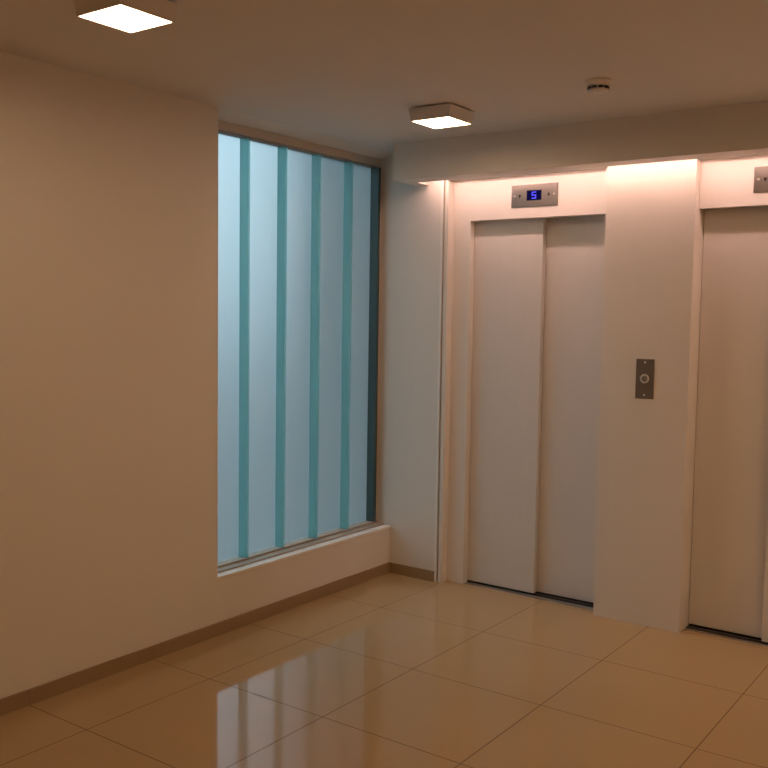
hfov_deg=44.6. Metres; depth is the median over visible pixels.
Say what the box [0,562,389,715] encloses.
baseboard
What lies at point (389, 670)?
floor
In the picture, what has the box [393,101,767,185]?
soffit
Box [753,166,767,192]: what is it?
indicator
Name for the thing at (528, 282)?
door
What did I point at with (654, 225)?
wall
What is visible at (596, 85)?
smoke detector
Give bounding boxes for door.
[447,168,606,609]
[684,155,767,646]
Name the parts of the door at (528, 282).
panel, panel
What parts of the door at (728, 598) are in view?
panel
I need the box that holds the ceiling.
[0,0,767,159]
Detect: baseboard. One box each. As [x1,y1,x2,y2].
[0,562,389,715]
[389,562,433,581]
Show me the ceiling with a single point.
(346, 75)
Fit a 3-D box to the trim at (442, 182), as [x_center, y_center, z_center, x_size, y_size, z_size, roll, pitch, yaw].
[0.307,-0.085,5.205,0.013,2.416,0.006,4,5,36]
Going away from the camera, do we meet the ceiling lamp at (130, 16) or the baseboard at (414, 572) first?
the ceiling lamp at (130, 16)
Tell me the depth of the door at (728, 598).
4.41 m
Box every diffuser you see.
[81,5,169,31]
[413,117,467,127]
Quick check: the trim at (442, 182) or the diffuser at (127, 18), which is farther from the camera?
the trim at (442, 182)
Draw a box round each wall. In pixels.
[0,51,389,698]
[376,153,767,632]
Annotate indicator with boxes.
[511,182,557,207]
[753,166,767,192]
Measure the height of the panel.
0.192 m
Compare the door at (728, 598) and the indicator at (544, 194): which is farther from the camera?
the indicator at (544, 194)
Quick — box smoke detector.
[585,77,611,93]
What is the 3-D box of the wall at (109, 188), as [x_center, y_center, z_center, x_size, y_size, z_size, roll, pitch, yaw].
[-1.759,0.043,3.022,0.150,2.416,5.970,4,5,36]
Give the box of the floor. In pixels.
[0,573,767,767]
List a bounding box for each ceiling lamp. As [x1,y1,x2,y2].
[73,0,177,32]
[409,103,474,128]
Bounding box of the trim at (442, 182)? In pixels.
[434,180,443,581]
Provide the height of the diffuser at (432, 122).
0.006 m
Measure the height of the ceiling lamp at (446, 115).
0.060 m
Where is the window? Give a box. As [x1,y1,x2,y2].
[218,120,389,579]
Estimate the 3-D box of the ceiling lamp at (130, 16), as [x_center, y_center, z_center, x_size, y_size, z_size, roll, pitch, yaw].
[-0.760,-1.103,2.754,0.212,0.060,0.212,4,5,36]
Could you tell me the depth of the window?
4.88 m

